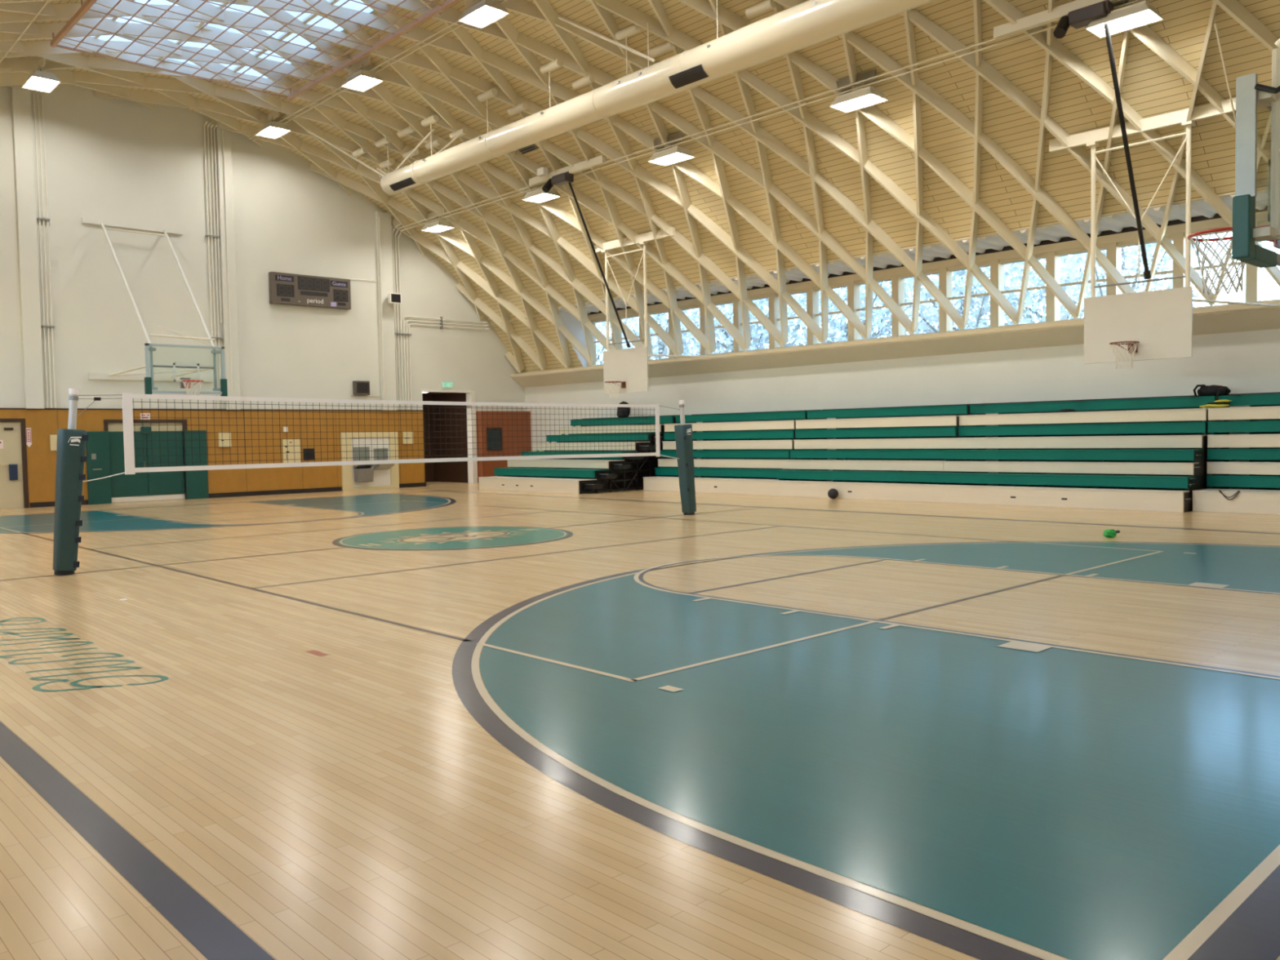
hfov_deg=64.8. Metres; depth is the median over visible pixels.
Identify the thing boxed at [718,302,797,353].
tree
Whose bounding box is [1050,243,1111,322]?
window
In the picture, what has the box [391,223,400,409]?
conduit
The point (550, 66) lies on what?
block
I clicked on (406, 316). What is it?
conduit
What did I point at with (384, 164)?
block
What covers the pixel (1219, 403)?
jacket
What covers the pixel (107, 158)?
wall
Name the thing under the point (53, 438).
electrical panel
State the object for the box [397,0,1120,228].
conduit
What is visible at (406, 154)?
block
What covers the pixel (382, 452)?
fountain
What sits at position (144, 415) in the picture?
notice sign
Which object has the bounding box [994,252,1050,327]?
window
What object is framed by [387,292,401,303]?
loudspeaker
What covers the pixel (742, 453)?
bleachers
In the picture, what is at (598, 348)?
tree
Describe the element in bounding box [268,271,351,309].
scoreboard
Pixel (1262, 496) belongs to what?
bleachers
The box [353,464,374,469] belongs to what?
basin
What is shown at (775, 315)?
window
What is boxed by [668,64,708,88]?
grille
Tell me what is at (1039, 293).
tree
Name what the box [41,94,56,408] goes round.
conduit
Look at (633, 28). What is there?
block
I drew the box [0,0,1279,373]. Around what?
ceiling
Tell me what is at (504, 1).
conduit
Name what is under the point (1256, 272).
window
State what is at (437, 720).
floor
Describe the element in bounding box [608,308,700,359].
tree
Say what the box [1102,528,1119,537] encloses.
toy
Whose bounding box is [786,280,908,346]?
tree
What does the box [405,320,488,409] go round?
conduit
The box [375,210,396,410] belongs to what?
pilaster
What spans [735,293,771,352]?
window
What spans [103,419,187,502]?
door
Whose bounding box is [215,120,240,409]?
pilaster
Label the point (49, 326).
clamp
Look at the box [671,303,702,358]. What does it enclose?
window
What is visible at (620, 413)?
backpack
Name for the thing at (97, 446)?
pad
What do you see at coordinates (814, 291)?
window
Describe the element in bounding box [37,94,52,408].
conduit
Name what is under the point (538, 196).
lamp
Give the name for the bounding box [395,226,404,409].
conduit
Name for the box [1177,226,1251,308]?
window
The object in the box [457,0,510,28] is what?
lamp
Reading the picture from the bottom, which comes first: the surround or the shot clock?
the surround
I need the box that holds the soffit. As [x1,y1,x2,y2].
[549,186,1271,314]
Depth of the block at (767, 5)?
18.67 m
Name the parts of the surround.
splash panel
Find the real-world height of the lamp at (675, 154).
0.560 m
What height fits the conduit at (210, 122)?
8.044 m
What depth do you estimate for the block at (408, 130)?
26.62 m
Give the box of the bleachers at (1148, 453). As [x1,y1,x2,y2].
[931,395,1216,512]
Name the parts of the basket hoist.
motor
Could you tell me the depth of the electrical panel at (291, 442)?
30.36 m
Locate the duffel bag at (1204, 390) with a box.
[1193,384,1230,400]
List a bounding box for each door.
[0,418,29,509]
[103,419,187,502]
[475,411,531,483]
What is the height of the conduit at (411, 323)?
2.840 m
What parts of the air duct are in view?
hanger rod, hanger rod, hanger rod, hanger rod, hanger rod, hanger rod, hanger rod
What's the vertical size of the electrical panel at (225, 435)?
0.420 m
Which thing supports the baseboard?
attached to the wall at (107, 158)
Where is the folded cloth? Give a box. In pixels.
[1059,408,1079,412]
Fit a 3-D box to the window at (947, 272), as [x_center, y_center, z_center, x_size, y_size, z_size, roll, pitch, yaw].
[7.810,-4.260,23.814,0.280,1.660,1.315,-3,3,-43]
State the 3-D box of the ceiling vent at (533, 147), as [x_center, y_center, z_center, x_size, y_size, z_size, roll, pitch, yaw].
[-2.980,-8.668,26.191,0.382,0.237,0.640,-3,3,-43]
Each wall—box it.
[0,84,525,502]
[524,300,1279,488]
[559,311,596,367]
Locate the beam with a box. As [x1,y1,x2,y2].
[587,210,1267,319]
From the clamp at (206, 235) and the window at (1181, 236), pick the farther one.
the clamp at (206, 235)
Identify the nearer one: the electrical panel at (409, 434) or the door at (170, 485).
the door at (170, 485)
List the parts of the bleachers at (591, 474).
support frame, support frame, support frame, rail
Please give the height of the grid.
0.274 m
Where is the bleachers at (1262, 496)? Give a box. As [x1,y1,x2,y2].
[1192,391,1279,515]
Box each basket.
[81,217,227,399]
[593,226,727,398]
[1048,97,1279,368]
[1187,38,1279,294]
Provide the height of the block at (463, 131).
0.170 m
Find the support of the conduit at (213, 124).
attached to the wall at (107, 158)
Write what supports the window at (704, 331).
in the wall at (1242, 362)
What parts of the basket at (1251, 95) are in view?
support post, board frame, arm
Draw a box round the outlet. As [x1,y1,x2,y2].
[91,453,96,459]
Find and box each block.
[352,146,368,157]
[374,136,391,146]
[378,158,395,168]
[396,125,414,137]
[402,148,418,158]
[421,114,439,126]
[425,137,442,149]
[449,127,467,139]
[476,88,497,102]
[507,102,528,115]
[539,58,562,73]
[572,74,595,88]
[614,23,641,39]
[648,41,675,57]
[745,0,776,17]
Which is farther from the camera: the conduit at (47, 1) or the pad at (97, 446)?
the pad at (97, 446)
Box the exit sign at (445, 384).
[442,382,453,388]
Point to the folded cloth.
(1062, 410)
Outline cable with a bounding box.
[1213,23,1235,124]
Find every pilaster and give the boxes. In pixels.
[10,84,44,408]
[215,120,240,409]
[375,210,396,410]
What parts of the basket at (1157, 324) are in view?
hinge plate, hanging post, hinge plate, hanging post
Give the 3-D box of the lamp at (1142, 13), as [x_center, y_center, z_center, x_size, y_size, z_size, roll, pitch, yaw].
[7.701,-7.577,16.179,0.600,0.560,1.120,-3,3,-43]
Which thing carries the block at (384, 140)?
attached to the ceiling
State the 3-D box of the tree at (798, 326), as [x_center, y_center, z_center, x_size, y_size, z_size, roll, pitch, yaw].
[7.104,-4.864,37.905,3.989,10.271,4.048,-3,3,-43]
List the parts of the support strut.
motor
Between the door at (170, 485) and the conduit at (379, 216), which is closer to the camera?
the door at (170, 485)
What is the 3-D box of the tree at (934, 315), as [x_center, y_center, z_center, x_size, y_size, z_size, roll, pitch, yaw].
[9.313,-4.264,29.246,4.020,9.753,4.063,-3,3,-43]
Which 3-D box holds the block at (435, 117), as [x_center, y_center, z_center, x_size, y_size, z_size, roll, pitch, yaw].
[-5.381,-9.204,25.840,0.170,0.170,0.600,-3,3,-43]
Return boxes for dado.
[0,408,425,507]
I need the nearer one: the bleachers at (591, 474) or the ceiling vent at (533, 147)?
the ceiling vent at (533, 147)
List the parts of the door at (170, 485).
kick plate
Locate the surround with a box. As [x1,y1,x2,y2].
[340,431,399,490]
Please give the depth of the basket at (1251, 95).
6.95 m
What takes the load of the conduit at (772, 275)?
attached to the ceiling
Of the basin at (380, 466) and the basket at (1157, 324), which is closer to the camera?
the basket at (1157, 324)
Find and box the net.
[78,392,679,482]
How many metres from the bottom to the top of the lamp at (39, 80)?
0.560 m
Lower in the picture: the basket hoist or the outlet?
the outlet
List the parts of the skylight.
pane, pane, pane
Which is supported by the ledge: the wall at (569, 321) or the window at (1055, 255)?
the wall at (569, 321)
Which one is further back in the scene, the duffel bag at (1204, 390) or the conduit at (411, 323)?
the conduit at (411, 323)
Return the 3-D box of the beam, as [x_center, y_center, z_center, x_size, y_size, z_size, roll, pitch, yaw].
[7.180,-5.175,24.449,0.350,0.174,25.800,-3,3,-43]
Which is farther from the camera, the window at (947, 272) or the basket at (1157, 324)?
the window at (947, 272)
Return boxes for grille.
[389,177,415,191]
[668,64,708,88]
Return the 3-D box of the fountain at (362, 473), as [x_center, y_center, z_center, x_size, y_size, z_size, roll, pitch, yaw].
[-8.678,-0.489,31.826,0.590,1.110,0.410,-3,3,-43]
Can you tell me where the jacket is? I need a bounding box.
[1200,399,1231,408]
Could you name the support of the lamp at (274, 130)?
hanging from the ceiling
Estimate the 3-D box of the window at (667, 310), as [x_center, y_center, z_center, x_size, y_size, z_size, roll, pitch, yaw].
[0.601,-4.468,31.472,0.280,1.660,1.315,-3,3,-43]
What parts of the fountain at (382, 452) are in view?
plate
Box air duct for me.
[306,0,935,195]
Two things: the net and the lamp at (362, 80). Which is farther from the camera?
the lamp at (362, 80)
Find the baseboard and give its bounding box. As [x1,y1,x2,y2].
[30,482,425,507]
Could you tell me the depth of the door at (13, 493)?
25.46 m
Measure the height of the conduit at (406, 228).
5.810 m
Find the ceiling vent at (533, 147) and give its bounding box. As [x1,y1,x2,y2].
[517,143,538,154]
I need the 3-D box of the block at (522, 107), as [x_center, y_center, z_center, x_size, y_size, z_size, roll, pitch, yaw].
[-2.938,-8.907,24.233,0.170,0.170,0.600,-3,3,-43]
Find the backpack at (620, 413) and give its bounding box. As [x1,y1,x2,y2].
[617,401,630,417]
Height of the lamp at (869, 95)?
0.560 m
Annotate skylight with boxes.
[89,0,373,78]
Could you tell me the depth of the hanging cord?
17.91 m
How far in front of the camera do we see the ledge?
24.40 m
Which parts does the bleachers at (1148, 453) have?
support frame, support frame, rail, support frame, support frame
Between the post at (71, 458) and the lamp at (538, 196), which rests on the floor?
the post at (71, 458)
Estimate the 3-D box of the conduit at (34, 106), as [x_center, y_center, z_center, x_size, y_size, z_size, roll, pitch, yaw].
[-15.280,-5.810,25.735,0.040,7.928,0.040,-3,3,-43]
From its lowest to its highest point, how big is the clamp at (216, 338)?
0.040 m
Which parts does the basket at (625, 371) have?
hanging post, hinge plate, hanging post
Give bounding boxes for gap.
[587,205,1267,315]
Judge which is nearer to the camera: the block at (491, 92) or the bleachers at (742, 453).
the block at (491, 92)
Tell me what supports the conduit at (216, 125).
attached to the wall at (107, 158)
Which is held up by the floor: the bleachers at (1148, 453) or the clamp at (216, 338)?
the bleachers at (1148, 453)
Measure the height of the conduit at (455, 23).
0.032 m
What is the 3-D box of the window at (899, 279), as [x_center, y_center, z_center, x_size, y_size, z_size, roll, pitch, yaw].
[6.909,-4.286,24.771,0.280,1.660,1.315,-3,3,-43]
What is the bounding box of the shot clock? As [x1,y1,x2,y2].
[351,380,380,396]
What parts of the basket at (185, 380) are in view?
arm, arm, support post, board frame, arm, arm, support post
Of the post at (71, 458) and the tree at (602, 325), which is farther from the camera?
the tree at (602, 325)
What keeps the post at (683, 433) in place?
on the floor
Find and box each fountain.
[353,446,374,482]
[373,448,394,470]
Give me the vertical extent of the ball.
0.247 m
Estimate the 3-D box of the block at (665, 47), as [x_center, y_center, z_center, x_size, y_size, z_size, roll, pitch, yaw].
[0.455,-8.809,20.629,0.170,0.170,0.600,-3,3,-43]
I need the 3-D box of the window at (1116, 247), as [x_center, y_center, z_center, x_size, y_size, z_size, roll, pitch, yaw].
[10.514,-4.182,20.942,0.280,1.660,1.315,-3,3,-43]
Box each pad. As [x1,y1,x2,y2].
[85,431,111,504]
[183,430,208,499]
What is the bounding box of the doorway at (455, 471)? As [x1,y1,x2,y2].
[422,392,468,482]
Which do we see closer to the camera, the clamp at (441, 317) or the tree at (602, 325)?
the clamp at (441, 317)
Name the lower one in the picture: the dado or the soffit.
the dado
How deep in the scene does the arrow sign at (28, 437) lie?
25.65 m
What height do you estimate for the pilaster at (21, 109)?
8.296 m
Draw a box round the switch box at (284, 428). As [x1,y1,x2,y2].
[283,426,288,431]
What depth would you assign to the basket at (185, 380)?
25.18 m
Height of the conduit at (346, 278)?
0.045 m
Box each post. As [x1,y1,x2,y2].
[53,388,88,575]
[674,400,696,515]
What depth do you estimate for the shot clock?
31.80 m
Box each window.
[587,317,613,366]
[613,313,641,347]
[641,308,671,360]
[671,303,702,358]
[702,298,736,355]
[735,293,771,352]
[771,287,809,348]
[809,281,851,345]
[850,275,895,341]
[894,267,942,337]
[942,260,994,332]
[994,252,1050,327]
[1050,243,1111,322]
[1111,233,1177,295]
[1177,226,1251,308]
[1251,220,1279,302]
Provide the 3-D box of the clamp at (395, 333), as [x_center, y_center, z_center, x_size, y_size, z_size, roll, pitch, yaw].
[-7.743,-4.752,32.872,0.650,0.040,0.100,-3,3,-43]
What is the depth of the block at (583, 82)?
22.37 m
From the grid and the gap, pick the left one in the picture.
the grid
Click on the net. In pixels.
(126, 397)
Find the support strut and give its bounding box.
[528,155,630,347]
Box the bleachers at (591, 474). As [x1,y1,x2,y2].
[478,414,679,493]
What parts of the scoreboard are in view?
name panel, digit panel, digit panel, digit panel, digit panel, name panel, digit panel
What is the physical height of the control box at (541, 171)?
0.180 m
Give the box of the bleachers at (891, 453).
[771,403,980,502]
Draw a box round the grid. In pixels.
[50,0,460,99]
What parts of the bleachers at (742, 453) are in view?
support frame, support frame, dust panel, rail, support frame, support frame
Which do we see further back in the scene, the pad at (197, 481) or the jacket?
the pad at (197, 481)
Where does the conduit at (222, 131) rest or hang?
attached to the pilaster at (227, 134)
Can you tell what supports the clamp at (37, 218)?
attached to the wall at (107, 158)
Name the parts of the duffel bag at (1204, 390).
handle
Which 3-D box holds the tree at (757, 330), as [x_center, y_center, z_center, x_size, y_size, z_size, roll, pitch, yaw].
[3.433,-4.600,35.502,4.012,10.083,3.983,-3,3,-43]
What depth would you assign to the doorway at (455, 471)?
36.63 m
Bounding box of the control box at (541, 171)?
[537,166,547,176]
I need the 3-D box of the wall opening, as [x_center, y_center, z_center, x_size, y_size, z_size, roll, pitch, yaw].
[-10.094,-0.783,30.779,0.360,0.360,0.020,-3,3,-43]
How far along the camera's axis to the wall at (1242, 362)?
24.25 m
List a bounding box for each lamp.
[22,57,61,93]
[254,110,290,138]
[341,54,383,92]
[420,208,454,232]
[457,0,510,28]
[521,182,561,203]
[647,131,695,165]
[828,68,888,112]
[1084,0,1164,38]
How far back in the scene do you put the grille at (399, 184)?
26.78 m
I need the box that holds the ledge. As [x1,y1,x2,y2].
[510,300,1279,387]
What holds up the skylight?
attached to the ceiling
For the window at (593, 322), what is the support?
in the wall at (1242, 362)
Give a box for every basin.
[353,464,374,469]
[373,463,394,470]
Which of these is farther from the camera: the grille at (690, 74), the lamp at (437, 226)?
the lamp at (437, 226)
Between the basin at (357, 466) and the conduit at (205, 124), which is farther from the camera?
the basin at (357, 466)
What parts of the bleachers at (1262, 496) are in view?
support frame, dust panel, rail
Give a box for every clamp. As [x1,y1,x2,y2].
[36,217,49,221]
[41,325,54,328]
[204,234,220,238]
[211,337,224,339]
[395,333,412,335]
[440,316,442,328]
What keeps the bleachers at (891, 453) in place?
on the floor
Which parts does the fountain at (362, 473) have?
plate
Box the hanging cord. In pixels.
[1218,489,1239,499]
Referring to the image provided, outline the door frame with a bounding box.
[422,389,477,486]
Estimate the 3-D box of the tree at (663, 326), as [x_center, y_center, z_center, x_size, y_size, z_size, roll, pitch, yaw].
[1.209,-5.172,44.131,4.031,10.549,3.975,-3,3,-43]
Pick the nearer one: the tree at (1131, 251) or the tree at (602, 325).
the tree at (1131, 251)
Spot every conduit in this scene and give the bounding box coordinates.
[0,0,49,62]
[33,93,48,408]
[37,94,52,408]
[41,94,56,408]
[204,120,213,360]
[207,121,218,408]
[210,123,222,408]
[213,124,222,322]
[222,130,233,408]
[248,0,497,139]
[252,0,507,141]
[346,278,377,281]
[378,216,385,409]
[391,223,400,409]
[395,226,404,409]
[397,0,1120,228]
[397,227,407,409]
[400,0,1142,231]
[403,315,487,408]
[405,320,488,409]
[408,323,489,409]
[489,275,774,324]
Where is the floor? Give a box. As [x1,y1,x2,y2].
[0,481,1279,959]
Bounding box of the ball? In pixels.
[827,488,838,498]
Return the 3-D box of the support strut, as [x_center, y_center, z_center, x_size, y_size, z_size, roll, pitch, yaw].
[-1.398,-5.825,26.296,2.701,4.534,2.589,-1,3,-10]
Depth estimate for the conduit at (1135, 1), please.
20.62 m
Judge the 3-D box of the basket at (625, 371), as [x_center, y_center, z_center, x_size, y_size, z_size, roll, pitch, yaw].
[0.397,-4.511,28.674,3.420,4.402,3.822,-3,3,-43]
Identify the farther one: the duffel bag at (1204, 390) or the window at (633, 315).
the window at (633, 315)
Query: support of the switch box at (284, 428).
attached to the dado
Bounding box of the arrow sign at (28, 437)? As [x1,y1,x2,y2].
[26,427,31,447]
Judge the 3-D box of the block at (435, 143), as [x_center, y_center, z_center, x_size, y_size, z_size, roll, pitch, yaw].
[-5.507,-8.982,26.963,0.170,0.170,0.600,-3,3,-43]
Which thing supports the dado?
attached to the wall at (107, 158)
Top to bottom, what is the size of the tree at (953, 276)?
10.580 m
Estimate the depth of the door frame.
34.87 m
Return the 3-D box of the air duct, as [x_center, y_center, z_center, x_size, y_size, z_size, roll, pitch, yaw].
[1.078,-8.444,18.425,2.153,1.920,27.522,-3,3,-43]
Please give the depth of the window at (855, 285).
26.04 m
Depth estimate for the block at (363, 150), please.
28.42 m
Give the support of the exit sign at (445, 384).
attached to the wall at (107, 158)
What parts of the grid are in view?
edge rail, rail, edge rail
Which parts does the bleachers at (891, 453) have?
support frame, support frame, rail, support frame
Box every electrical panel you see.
[49,435,57,450]
[217,432,231,446]
[282,439,300,462]
[402,431,413,444]
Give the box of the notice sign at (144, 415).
[140,413,150,419]
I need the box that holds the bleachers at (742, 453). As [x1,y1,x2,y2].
[643,409,815,495]
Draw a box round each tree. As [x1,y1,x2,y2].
[595,321,627,364]
[595,323,639,364]
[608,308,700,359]
[627,309,699,359]
[681,297,792,355]
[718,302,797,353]
[780,285,882,346]
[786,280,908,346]
[879,268,990,337]
[888,262,1033,334]
[988,249,1106,324]
[1039,236,1208,319]

